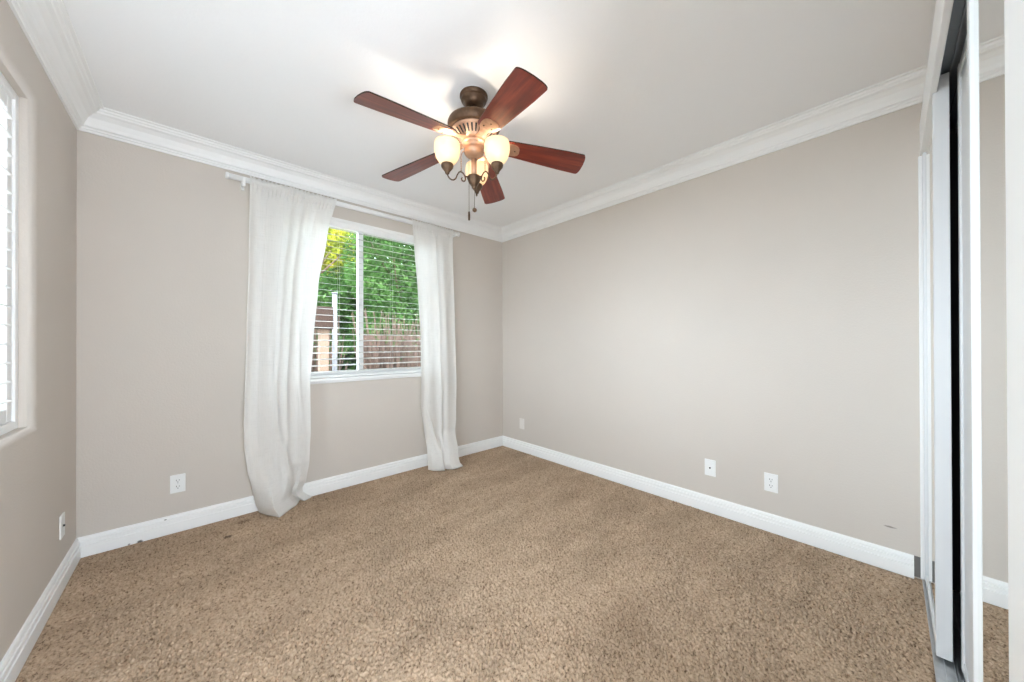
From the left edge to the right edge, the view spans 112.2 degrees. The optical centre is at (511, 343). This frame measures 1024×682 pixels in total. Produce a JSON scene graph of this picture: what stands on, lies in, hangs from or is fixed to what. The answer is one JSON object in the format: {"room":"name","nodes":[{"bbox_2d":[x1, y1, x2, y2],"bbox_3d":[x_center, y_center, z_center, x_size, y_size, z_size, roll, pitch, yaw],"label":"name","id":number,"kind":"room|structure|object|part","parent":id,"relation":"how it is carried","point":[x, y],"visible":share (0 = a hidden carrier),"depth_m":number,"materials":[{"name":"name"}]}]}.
{"room":"empty bedroom","nodes":[
{"label":"empty bedroom","id":0,"kind":"room"},
{"bbox_2d":[0,0,76,661],"bbox_3d":[-0.725,-0.073,-0.053,0.160,2.550,5.307,0,0,-43],"label":"wall","id":1,"kind":"structure","parent":0,"point":[38,457],"depth_m":1.48,"materials":[{"name":"paint"}]},
{"bbox_2d":[0,71,18,435],"bbox_3d":[-1.303,-0.342,0.585,0.072,1.370,2.225,0,0,-43],"label":"window","id":2,"kind":"structure","parent":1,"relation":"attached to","point":[9,100],"depth_m":1.36,"materials":[{"name":"white paint"}]},
{"bbox_3d":[-1.846,0.283,1.181,0.030,0.055,0.437,0,0,-43],"label":"rail","id":3,"kind":"part","parent":2,"relation":"part of","materials":[{"name":"white paint"}]},
{"bbox_3d":[-1.850,-0.960,1.184,0.030,0.055,0.437,0,0,-43],"label":"rail","id":4,"kind":"part","parent":2,"relation":"part of","materials":[{"name":"white paint"}]},
{"bbox_2d":[0,538,80,681],"bbox_3d":[-1.359,1.149,0.764,0.019,0.113,3.237,0,0,-43],"label":"baseboard","id":5,"kind":"structure","parent":1,"relation":"attached to","point":[13,661],"depth_m":1.42,"materials":[{"name":"white paint"}]},
{"bbox_2d":[7,0,103,129],"bbox_3d":[-1.330,-1.282,0.804,0.114,0.124,3.237,0,0,-43],"label":"trim","id":6,"kind":"structure","parent":1,"relation":"attached to","point":[47,25],"depth_m":1.51,"materials":[{"name":"white paint"}]},
{"bbox_2d":[59,512,64,539],"bbox_3d":[-2.257,0.914,1.730,0.013,0.116,0.072,0,0,-43],"label":"outlet","id":7,"kind":"object","parent":1,"relation":"attached to","point":[62,516],"visible":1,"depth_m":1.72,"materials":[{"name":"white plastic"}]},
{"bbox_2d":[76,130,502,537],"bbox_3d":[-1.345,-0.062,3.096,3.525,2.550,0.160,0,0,-43],"label":"wall","id":8,"kind":"structure","parent":0,"point":[163,238],"depth_m":2.26,"materials":[{"name":"paint"}]},
{"bbox_2d":[170,473,185,493],"bbox_3d":[-2.160,0.904,2.224,0.072,0.116,0.009,0,0,-43],"label":"power outlet","id":9,"kind":"object","parent":8,"relation":"attached to","point":[177,482],"visible":1,"depth_m":2.22,"materials":[{"name":"white plastic"}]},
{"bbox_2d":[79,107,501,241],"bbox_3d":[-1.255,-1.276,2.999,3.205,0.124,0.114,0,0,-43],"label":"trim","id":10,"kind":"structure","parent":8,"relation":"attached to","point":[108,123],"depth_m":2.49,"materials":[{"name":"white paint"}]},
{"bbox_2d":[78,436,502,557],"bbox_3d":[-1.281,1.156,3.027,3.205,0.113,0.019,0,0,-43],"label":"baseboard","id":11,"kind":"structure","parent":8,"relation":"attached to","point":[104,541],"depth_m":2.36,"materials":[{"name":"white paint"}]},
{"bbox_2d":[225,172,459,236],"bbox_3d":[-1.268,-1.133,2.997,1.891,0.085,0.099,0,0,-43],"label":"curtain rod","id":12,"kind":"object","parent":8,"relation":"attached to","point":[242,179],"visible":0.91,"depth_m":2.91,"materials":[{"name":"white plastic"}]},
{"bbox_2d":[244,175,336,516],"bbox_3d":[-1.604,0.013,2.548,0.601,2.386,0.210,0,0,-43],"label":"sheer curtain","id":13,"kind":"object","parent":12,"relation":"hanging from","point":[289,226],"visible":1,"depth_m":2.53,"materials":[{"name":"white fabric"}]},
{"bbox_2d":[412,219,462,470],"bbox_3d":[-0.696,0.013,3.338,0.492,2.386,0.240,0,0,-43],"label":"sheer curtain","id":14,"kind":"object","parent":12,"relation":"hanging from","point":[433,244],"visible":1,"depth_m":3.41,"materials":[{"name":"white fabric"}]},
{"bbox_2d":[310,372,420,383],"bbox_3d":[-1.292,0.304,3.063,1.400,0.040,0.098,0,0,-43],"label":"trim","id":15,"kind":"structure","parent":8,"relation":"attached to","point":[415,374],"depth_m":3.00,"materials":[{"name":"white paint"}]},
{"bbox_2d":[311,226,420,375],"bbox_3d":[-1.351,-0.382,3.127,1.340,1.340,0.070,0,0,-43],"label":"window","id":16,"kind":"structure","parent":8,"relation":"in","point":[359,242],"depth_m":3.09,"materials":[{"name":"white plastic"}]},
{"bbox_2d":[311,217,420,378],"bbox_3d":[-1.296,-0.385,3.067,1.332,1.333,0.071,0,0,-43],"label":"window blind","id":17,"kind":"object","parent":16,"relation":"attached to","point":[335,222],"visible":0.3,"depth_m":3.06,"materials":[{"name":"white plastic"}]},
{"bbox_3d":[-1.469,-0.366,2.915,0.001,1.272,0.053,0,0,-43],"label":"ladder cord","id":18,"kind":"part","parent":17,"relation":"part of","materials":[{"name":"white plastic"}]},
{"bbox_3d":[-1.298,0.273,3.070,1.316,0.018,0.050,0,0,-43],"label":"rail","id":19,"kind":"part","parent":17,"relation":"part of","materials":[{"name":"white plastic"}]},
{"bbox_3d":[-1.131,-0.366,3.228,0.001,1.272,0.053,0,0,-43],"label":"ladder cord","id":20,"kind":"part","parent":17,"relation":"part of","materials":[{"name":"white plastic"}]},
{"bbox_2d":[15,446,935,681],"bbox_3d":[0.052,1.213,1.585,3.245,0.025,3.987,0,0,-43],"label":"floor","id":21,"kind":"structure","parent":0,"point":[507,564],"depth_m":1.64,"materials":[{"name":"brown carpet"}]},
{"bbox_2d":[922,579,964,681],"bbox_3d":[1.300,1.192,0.949,2.200,0.015,0.127,0,0,-42],"label":"floor track","id":22,"kind":"object","parent":21,"relation":"on","point":[945,670],"visible":0.34,"depth_m":1.33,"materials":[{"name":"metal"}]},
{"bbox_2d":[922,72,952,661],"bbox_3d":[1.848,0.085,1.503,0.632,2.190,0.045,0,0,-43],"label":"sliding closet door","id":23,"kind":"structure","parent":22,"relation":"on","point":[936,155],"depth_m":1.30,"materials":[{"name":"mirror"}]},
{"bbox_3d":[1.840,0.085,1.511,0.612,2.170,0.005,0,0,-42],"label":"mirror panel","id":24,"kind":"part","parent":23,"relation":"part of","materials":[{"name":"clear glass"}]},
{"bbox_3d":[1.851,1.162,1.499,0.572,0.035,0.038,0,0,-42],"label":"rail","id":25,"kind":"part","parent":23,"relation":"part of","materials":[{"name":"white metal"}]},
{"bbox_2d":[957,35,970,681],"bbox_3d":[1.380,0.084,0.999,0.725,2.190,0.040,0,0,-42],"label":"sliding closet door","id":26,"kind":"structure","parent":22,"relation":"on","point":[962,66],"depth_m":1.21,"materials":[{"name":"white metal"}]},
{"bbox_3d":[1.377,-0.993,1.001,0.665,0.035,0.038,0,0,-42],"label":"rail","id":27,"kind":"part","parent":26,"relation":"part of","materials":[{"name":"white metal"}]},
{"bbox_3d":[1.372,0.085,1.007,0.705,2.170,0.005,0,0,-42],"label":"white panel","id":28,"kind":"part","parent":26,"relation":"part of","materials":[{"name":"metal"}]},
{"bbox_3d":[1.383,1.162,0.995,0.665,0.035,0.038,0,0,-42],"label":"rail","id":29,"kind":"part","parent":26,"relation":"part of","materials":[{"name":"white metal"}]},
{"bbox_2d":[967,0,1008,681],"bbox_3d":[0.721,0.085,0.478,0.700,2.190,0.040,0,0,-42],"label":"sliding closet door","id":30,"kind":"structure","parent":22,"relation":"on","point":[985,18],"depth_m":0.62,"materials":[{"name":"mirror"}]},
{"bbox_2d":[64,0,935,227],"bbox_3d":[0.453,-1.398,1.152,3.525,0.100,5.467,0,0,-43],"label":"ceiling","id":31,"kind":"structure","parent":0,"point":[636,87],"depth_m":1.68,"materials":[{"name":"paint"}]},
{"bbox_2d":[354,67,584,220],"bbox_3d":[-0.227,-1.005,1.836,1.168,0.678,1.200,0,0,-43],"label":"ceiling fan","id":32,"kind":"object","parent":31,"relation":"hanging from","point":[471,127],"visible":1,"depth_m":1.76,"materials":[{"name":"brown wood"}]},
{"bbox_3d":[-0.469,-1.049,1.579,0.464,0.084,0.150,0,0,-43],"label":"blade","id":33,"kind":"part","parent":32,"relation":"part of","materials":[{"name":"brown wood"}]},
{"bbox_3d":[-0.556,-1.047,2.036,0.462,0.084,0.147,0,0,26],"label":"blade","id":34,"kind":"part","parent":32,"relation":"part of","materials":[{"name":"brown wood"}]},
{"bbox_3d":[-0.336,-0.986,1.787,0.133,0.118,0.133,0,0,-43],"label":"lamp shade","id":35,"kind":"part","parent":32,"relation":"part of","materials":[{"name":"white glass"}]},
{"bbox_3d":[-0.286,-0.884,1.817,0.124,0.062,0.007,0,0,-31],"label":"lamp arm","id":36,"kind":"part","parent":32,"relation":"part of","materials":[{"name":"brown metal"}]},
{"bbox_3d":[-0.206,-0.986,2.018,0.133,0.118,0.133,0,0,-43],"label":"lamp shade","id":37,"kind":"part","parent":32,"relation":"part of","materials":[{"name":"white glass"}]},
{"bbox_3d":[-0.127,-0.885,1.815,0.124,0.062,0.007,0,0,32],"label":"lamp arm","id":38,"kind":"part","parent":32,"relation":"part of","materials":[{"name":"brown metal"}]},
{"bbox_3d":[-0.153,-1.047,2.251,0.147,0.084,0.462,0,0,8],"label":"blade","id":39,"kind":"part","parent":32,"relation":"part of","materials":[{"name":"brown wood"}]},
{"bbox_3d":[-0.078,-0.987,1.784,0.133,0.118,0.133,0,0,-43],"label":"lamp shade","id":40,"kind":"part","parent":32,"relation":"part of","materials":[{"name":"white glass"}]},
{"bbox_3d":[-0.023,-1.050,1.523,0.147,0.084,0.462,0,0,-28],"label":"blade","id":41,"kind":"part","parent":32,"relation":"part of","materials":[{"name":"brown wood"}]},
{"bbox_3d":[0.176,-1.049,1.934,0.462,0.084,0.147,0,0,-10],"label":"blade","id":42,"kind":"part","parent":32,"relation":"part of","materials":[{"name":"brown wood"}]},
{"bbox_2d":[502,102,924,580],"bbox_3d":[1.291,-0.070,2.723,0.160,2.550,3.967,0,0,-43],"label":"wall","id":43,"kind":"structure","parent":0,"point":[754,317],"depth_m":2.28,"materials":[{"name":"paint"}]},
{"bbox_2d":[520,418,523,428],"bbox_3d":[0.111,0.902,3.877,0.009,0.116,0.072,0,0,-43],"label":"wall plate","id":44,"kind":"object","parent":43,"relation":"attached to","point":[521,419],"visible":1,"depth_m":3.88,"materials":[{"name":"beige plastic"}]},
{"bbox_2d":[705,459,715,476],"bbox_3d":[1.416,0.888,2.462,0.013,0.116,0.072,0,0,-43],"label":"outlet","id":45,"kind":"object","parent":43,"relation":"attached to","point":[710,465],"visible":1,"depth_m":2.46,"materials":[{"name":"white plastic"}]},
{"bbox_2d":[503,436,920,578],"bbox_3d":[0.980,1.150,2.930,0.021,0.113,3.231,0,0,-43],"label":"baseboard","id":46,"kind":"structure","parent":43,"relation":"attached to","point":[902,563],"depth_m":2.27,"materials":[{"name":"white paint"}]},
{"bbox_2d":[501,64,927,241],"bbox_3d":[0.946,-1.282,2.895,0.114,0.124,3.257,0,0,-43],"label":"trim","id":47,"kind":"structure","parent":43,"relation":"attached to","point":[905,90],"depth_m":2.22,"materials":[{"name":"white paint"}]},
{"bbox_2d":[764,472,777,492],"bbox_3d":[1.658,0.890,2.203,0.009,0.116,0.072,0,0,-43],"label":"power outlet","id":48,"kind":"object","parent":43,"relation":"attached to","point":[770,480],"visible":1,"depth_m":2.20,"materials":[{"name":"white plastic"}]},
{"bbox_2d":[918,156,924,579],"bbox_3d":[2.100,0.119,1.719,0.021,2.138,0.085,0,0,-43],"label":"trim","id":49,"kind":"structure","parent":43,"relation":"attached to","point":[920,226],"depth_m":1.74,"materials":[{"name":"white paint"}]},
{"bbox_2d":[950,82,960,591],"bbox_3d":[1.545,-0.072,0.697,2.239,2.560,0.687,0,0,-43],"label":"wall","id":50,"kind":"structure","parent":0,"point":[954,233],"depth_m":1.67,"materials":[{"name":"paint"}]},
{"bbox_3d":[1.146,-0.077,0.384,3.286,2.550,0.736,0,0,-43],"label":"wall","id":51,"kind":"structure","parent":0,"visible":0},
{"bbox_2d":[919,0,953,155],"bbox_3d":[1.266,-1.033,0.999,2.217,0.165,0.026,0,0,-42],"label":"trim","id":52,"kind":"structure","parent":51,"relation":"attached to","point":[943,8],"depth_m":1.20,"materials":[{"name":"white paint"}]},
{"bbox_2d":[940,0,966,132],"bbox_3d":[1.304,-1.029,0.945,2.200,0.028,0.098,0,0,-42],"label":"overhead track","id":53,"kind":"object","parent":51,"relation":"attached to","point":[957,31],"visible":0.3,"depth_m":1.21,"materials":[{"name":"metal"}]},
{"bbox_2d":[1004,0,1023,681],"bbox_3d":[0.509,0.125,0.323,0.308,2.150,0.013,0,0,-43],"label":"trim","id":54,"kind":"structure","parent":51,"relation":"attached to","point":[1013,9],"depth_m":0.40,"materials":[{"name":"white paint"}]},
{"bbox_3d":[-1.976,1.716,3.611,30.000,0.100,36.000,0,0,-43],"label":"ground","id":55,"kind":"structure","parent":0,"visible":0},
{"bbox_3d":[-0.916,1.667,11.672,17.500,0.060,11.600,0,0,-43],"label":"bed","id":56,"kind":"object","parent":55,"relation":"on","visible":0},
{"bbox_2d":[314,306,333,371],"bbox_3d":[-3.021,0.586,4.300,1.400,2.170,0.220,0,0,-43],"label":"house","id":57,"kind":"structure","parent":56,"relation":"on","point":[323,316],"depth_m":4.65,"materials":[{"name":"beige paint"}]},
{"bbox_3d":[-2.580,0.736,4.706,0.110,1.870,0.120,0,0,-43],"label":"post","id":58,"kind":"part","parent":57,"relation":"part of","materials":[{"name":"beige paint"}]},
{"bbox_2d":[311,318,347,371],"bbox_3d":[-3.435,0.577,5.482,1.560,2.201,0.531,0,0,-43],"label":"bare shrub","id":59,"kind":"object","parent":56,"relation":"on","point":[315,338],"visible":0.03,"depth_m":5.74,"materials":[{"name":"brown plant"}]},
{"bbox_2d":[331,292,337,370],"bbox_3d":[-2.589,0.462,5.026,0.084,2.420,0.084,0,0,-43],"label":"pole","id":60,"kind":"object","parent":56,"relation":"on","point":[334,294],"visible":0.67,"depth_m":5.00,"materials":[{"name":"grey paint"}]},
{"bbox_2d":[319,227,356,284],"bbox_3d":[-5.131,-0.989,8.215,3.046,5.367,1.493,0,0,-35],"label":"tree","id":61,"kind":"object","parent":56,"relation":"on","point":[333,244],"visible":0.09,"depth_m":8.37,"materials":[{"name":"yellow plant"}]},
{"bbox_2d":[313,250,379,352],"bbox_3d":[-4.092,-0.137,7.028,1.244,3.651,2.971,0,0,45],"label":"tree","id":62,"kind":"object","parent":56,"relation":"on","point":[345,307],"visible":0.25,"depth_m":7.25,"materials":[{"name":"green plant"}]},
{"bbox_2d":[313,286,411,371],"bbox_3d":[-6.493,-0.784,12.090,12.190,5.049,1.234,0,0,-43],"label":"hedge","id":63,"kind":"object","parent":56,"relation":"on","point":[349,355],"visible":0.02,"depth_m":12.37,"materials":[{"name":"green plant"}]},
{"bbox_2d":[313,232,419,368],"bbox_3d":[-5.371,-1.543,11.113,8.881,6.494,1.821,0,0,-43],"label":"tree","id":64,"kind":"object","parent":56,"relation":"on","point":[352,349],"visible":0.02,"depth_m":11.28,"materials":[{"name":"green plant"}]},
{"bbox_2d":[340,231,419,335],"bbox_3d":[-2.018,-0.545,7.388,1.579,4.460,3.054,0,0,31],"label":"tree","id":65,"kind":"object","parent":56,"relation":"on","point":[414,308],"visible":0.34,"depth_m":6.71,"materials":[{"name":"green plant"}]},
{"bbox_2d":[351,308,420,368],"bbox_3d":[-1.774,0.574,5.648,1.681,2.201,0.512,0,0,-43],"label":"bare shrub","id":66,"kind":"object","parent":56,"relation":"on","point":[387,354],"visible":0.3,"depth_m":5.43,"materials":[{"name":"brown plant"}]},
{"bbox_2d":[363,335,420,368],"bbox_3d":[-1.211,0.763,6.747,3.480,1.820,0.060,0,0,-43],"label":"fence","id":67,"kind":"object","parent":56,"relation":"on","point":[365,336],"visible":0.04,"depth_m":5.79,"materials":[{"name":"brown wood"}]}
]}

